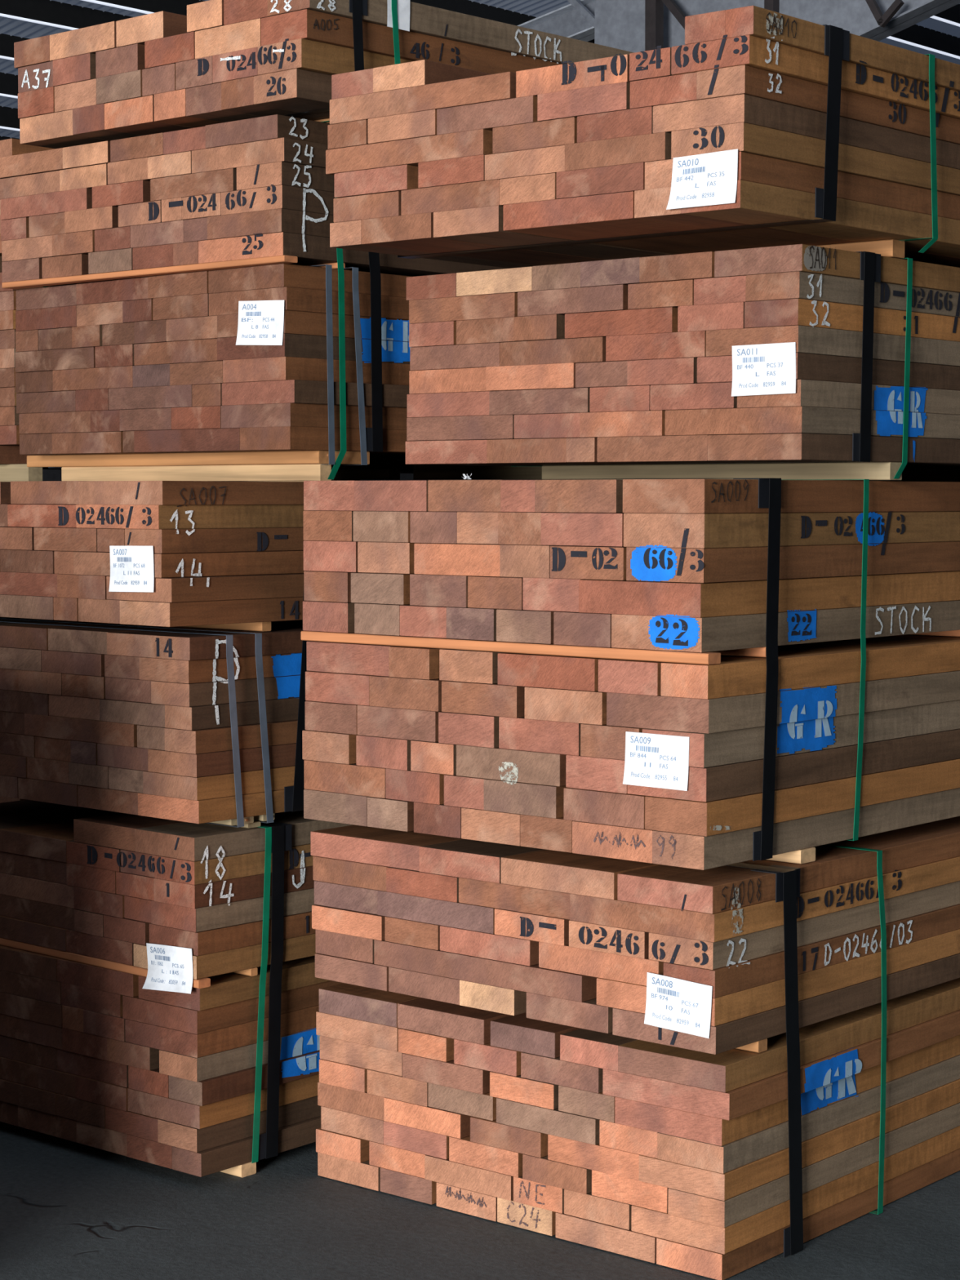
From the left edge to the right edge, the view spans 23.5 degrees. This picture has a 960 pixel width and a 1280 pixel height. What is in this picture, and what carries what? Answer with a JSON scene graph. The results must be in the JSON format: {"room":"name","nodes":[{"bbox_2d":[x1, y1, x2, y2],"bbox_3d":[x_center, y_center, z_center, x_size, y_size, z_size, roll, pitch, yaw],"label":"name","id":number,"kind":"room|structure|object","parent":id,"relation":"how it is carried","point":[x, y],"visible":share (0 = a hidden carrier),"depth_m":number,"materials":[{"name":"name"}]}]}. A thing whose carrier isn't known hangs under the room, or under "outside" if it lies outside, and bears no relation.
{"room":"lumber yard","nodes":[
{"label":"lumber yard","id":0,"kind":"room"},
{"bbox_2d":[42,469,413,480],"bbox_3d":[-7.449,-1.956,15.917,0.204,5.000,33.500,3,5,41],"label":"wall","id":1,"kind":"structure","parent":0,"point":[47,474],"depth_m":20.14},
{"bbox_2d":[0,1121,959,1279],"bbox_3d":[1.707,1.045,8.183,24.000,0.001,33.500,3,5,41],"label":"floor","id":2,"kind":"structure","parent":0,"point":[69,1210],"depth_m":4.85,"materials":[{"name":"concrete"}]},
{"bbox_2d":[220,1161,256,1177],"bbox_3d":[-0.932,1.187,5.602,1.054,0.029,0.049,3,5,40],"label":"bearer timber","id":3,"kind":"object","parent":2,"relation":"on","point":[247,1169],"visible":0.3,"depth_m":5.26,"materials":[{"name":"brown wood"}]},
{"bbox_2d":[0,800,353,1177],"bbox_3d":[0.008,0.721,6.707,1.336,0.768,3.308,3,5,40],"label":"bundle","id":4,"kind":"object","parent":3,"relation":"on","point":[159,986],"visible":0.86,"depth_m":5.30,"materials":[{"name":"brown wood"}]},
{"bbox_2d":[242,821,260,828],"bbox_3d":[-0.902,0.400,5.589,1.035,0.012,0.041,3,5,41],"label":"bearer timber","id":5,"kind":"object","parent":4,"relation":"on","point":[255,824],"visible":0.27,"depth_m":5.25,"materials":[{"name":"brown wood"}]},
{"bbox_2d":[0,480,321,827],"bbox_3d":[-0.009,-0.061,6.661,1.192,0.779,3.304,3,5,41],"label":"bundle","id":6,"kind":"object","parent":5,"relation":"on","point":[153,653],"visible":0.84,"depth_m":5.25,"materials":[{"name":"brown wood"}]},
{"bbox_2d":[61,463,331,481],"bbox_3d":[-0.764,-0.435,6.054,1.047,0.045,0.040,3,5,43],"label":"bearer timber","id":7,"kind":"object","parent":6,"relation":"on","point":[317,472],"visible":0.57,"depth_m":5.99,"materials":[{"name":"brown wood"}]},
{"bbox_2d":[0,114,507,479],"bbox_3d":[0.188,-0.925,7.146,1.237,0.877,3.303,3,5,43],"label":"bundle","id":8,"kind":"object","parent":6,"relation":"on","point":[198,307],"visible":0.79,"depth_m":5.83,"materials":[{"name":"brown wood"}]},
{"bbox_2d":[315,118,329,123],"bbox_3d":[-0.621,-1.294,5.931,1.020,0.011,0.053,3,5,42],"label":"bearer timber","id":9,"kind":"object","parent":8,"relation":"on","point":[326,119],"visible":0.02,"depth_m":5.68,"materials":[{"name":"brown wood"}]},
{"bbox_2d":[13,0,634,148],"bbox_3d":[0.280,-1.505,6.917,1.142,0.291,3.255,3,5,42],"label":"bundle","id":10,"kind":"object","parent":8,"relation":"on","point":[221,61],"visible":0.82,"depth_m":5.68,"materials":[{"name":"brown wood"}]},
{"bbox_2d":[310,816,959,1279],"bbox_3d":[1.088,0.774,6.112,1.215,0.793,3.293,3,5,40],"label":"bundle","id":11,"kind":"object","parent":2,"relation":"on","point":[717,1073],"visible":1,"depth_m":4.84,"materials":[{"name":"brown wood"}]},
{"bbox_2d":[767,847,815,863],"bbox_3d":[0.299,0.426,5.098,1.000,0.029,0.057,3,5,40],"label":"bearer timber","id":12,"kind":"object","parent":11,"relation":"on","point":[807,855],"visible":0.16,"depth_m":4.77,"materials":[{"name":"brown wood"}]},
{"bbox_2d":[0,0,959,140],"bbox_3d":[1.716,-4.956,7.808,24.001,5.010,33.501,3,5,41],"label":"ceiling","id":13,"kind":"structure","parent":0,"point":[924,27],"depth_m":15.28,"materials":[{"name":"grey metal"}]},
{"bbox_3d":[1.875,0.311,6.985,1.030,0.028,0.051,3,5,41],"label":"bearer timber","id":14,"kind":"object","parent":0,"visible":0},
{"bbox_2d":[301,478,959,870],"bbox_3d":[1.073,-0.030,6.065,1.136,0.766,3.270,3,5,41],"label":"bundle","id":15,"kind":"object","parent":14,"relation":"on","point":[696,673],"visible":1,"depth_m":4.81,"materials":[{"name":"brown wood"}]},
{"bbox_2d":[462,473,471,479],"bbox_3d":[-0.031,-0.390,5.492,0.029,0.015,0.014,3,5,41],"label":"scrap","id":16,"kind":"object","parent":15,"relation":"on","point":[466,477],"visible":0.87,"depth_m":5.49,"materials":[{"name":"paper"}]},
{"bbox_2d":[413,464,542,479],"bbox_3d":[0.176,-0.515,7.080,1.030,0.078,0.043,3,5,43],"label":"bearer timber","id":17,"kind":"object","parent":15,"relation":"on","point":[420,472],"visible":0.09,"depth_m":7.23,"materials":[{"name":"brown wood"}]},
{"bbox_2d":[542,462,902,479],"bbox_3d":[0.531,-0.384,5.288,0.971,0.038,0.052,3,5,41],"label":"bearer timber","id":18,"kind":"object","parent":15,"relation":"on","point":[872,470],"visible":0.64,"depth_m":5.21,"materials":[{"name":"brown wood"}]},
{"bbox_2d":[824,470,959,481],"bbox_3d":[1.387,-0.449,6.340,1.030,0.039,0.051,3,5,41],"label":"bearer timber","id":19,"kind":"object","parent":15,"relation":"on","point":[907,475],"visible":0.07,"depth_m":6.43,"materials":[{"name":"brown wood"}]},
{"bbox_2d":[405,244,959,478],"bbox_3d":[1.306,-0.665,6.253,1.109,0.475,3.260,3,5,41],"label":"bundle","id":20,"kind":"object","parent":19,"relation":"on","point":[797,353],"visible":0.99,"depth_m":4.96,"materials":[{"name":"brown wood"}]},
{"bbox_2d":[816,239,904,258],"bbox_3d":[0.521,-0.859,5.268,1.000,0.037,0.053,3,5,41],"label":"bearer timber","id":21,"kind":"object","parent":20,"relation":"on","point":[893,248],"visible":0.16,"depth_m":4.95,"materials":[{"name":"brown wood"}]},
{"bbox_2d":[325,5,959,268],"bbox_3d":[1.141,-1.092,5.959,1.145,0.415,3.266,3,5,41],"label":"bundle","id":22,"kind":"object","parent":21,"relation":"on","point":[766,128],"visible":1,"depth_m":4.73,"materials":[{"name":"brown wood"}]},
{"bbox_3d":[0.204,0.507,9.037,1.080,0.037,0.052,3,5,43],"label":"bearer timber","id":23,"kind":"object","parent":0,"visible":0},
{"bbox_2d":[0,795,26,803],"bbox_3d":[-0.627,0.326,8.152,1.158,0.435,3.251,3,5,43],"label":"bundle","id":24,"kind":"object","parent":23,"relation":"on","point":[2,799],"visible":0.02,"depth_m":6.62,"materials":[{"name":"brown wood"}]},
{"label":"bearer timber","id":25,"kind":"object","parent":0,"visible":0},
{"bbox_3d":[-0.624,-0.224,8.118,1.158,0.597,3.254,3,5,43],"label":"bundle","id":26,"kind":"object","parent":25,"relation":"on","visible":0},
{"bbox_2d":[0,463,42,481],"bbox_3d":[-1.666,-0.489,6.957,1.080,0.075,0.052,3,5,43],"label":"bearer timber","id":27,"kind":"object","parent":26,"relation":"on","point":[19,472],"visible":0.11,"depth_m":6.60,"materials":[{"name":"brown wood"}]},
{"bbox_2d":[0,219,413,473],"bbox_3d":[-0.623,-0.947,8.072,1.151,0.705,3.254,3,5,43],"label":"bundle","id":28,"kind":"object","parent":27,"relation":"on","point":[9,418],"visible":0.06,"depth_m":6.54,"materials":[{"name":"brown wood"}]},
{"bbox_3d":[-1.664,-1.256,6.910,1.080,0.058,0.050,3,5,43],"label":"bearer timber","id":29,"kind":"object","parent":28,"relation":"on","visible":0},
{"bbox_2d":[0,138,54,157],"bbox_3d":[-0.624,-1.430,8.038,1.144,0.153,3.245,3,5,43],"label":"bundle","id":30,"kind":"object","parent":29,"relation":"on","point":[9,147],"visible":0.02,"depth_m":6.49,"materials":[{"name":"brown wood"}]},
{"bbox_2d":[331,469,399,480],"bbox_3d":[-0.679,-0.553,8.017,1.080,0.075,0.052,3,5,43],"label":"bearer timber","id":31,"kind":"object","parent":26,"relation":"on","point":[341,474],"visible":0.09,"depth_m":7.70,"materials":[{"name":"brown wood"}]}
]}

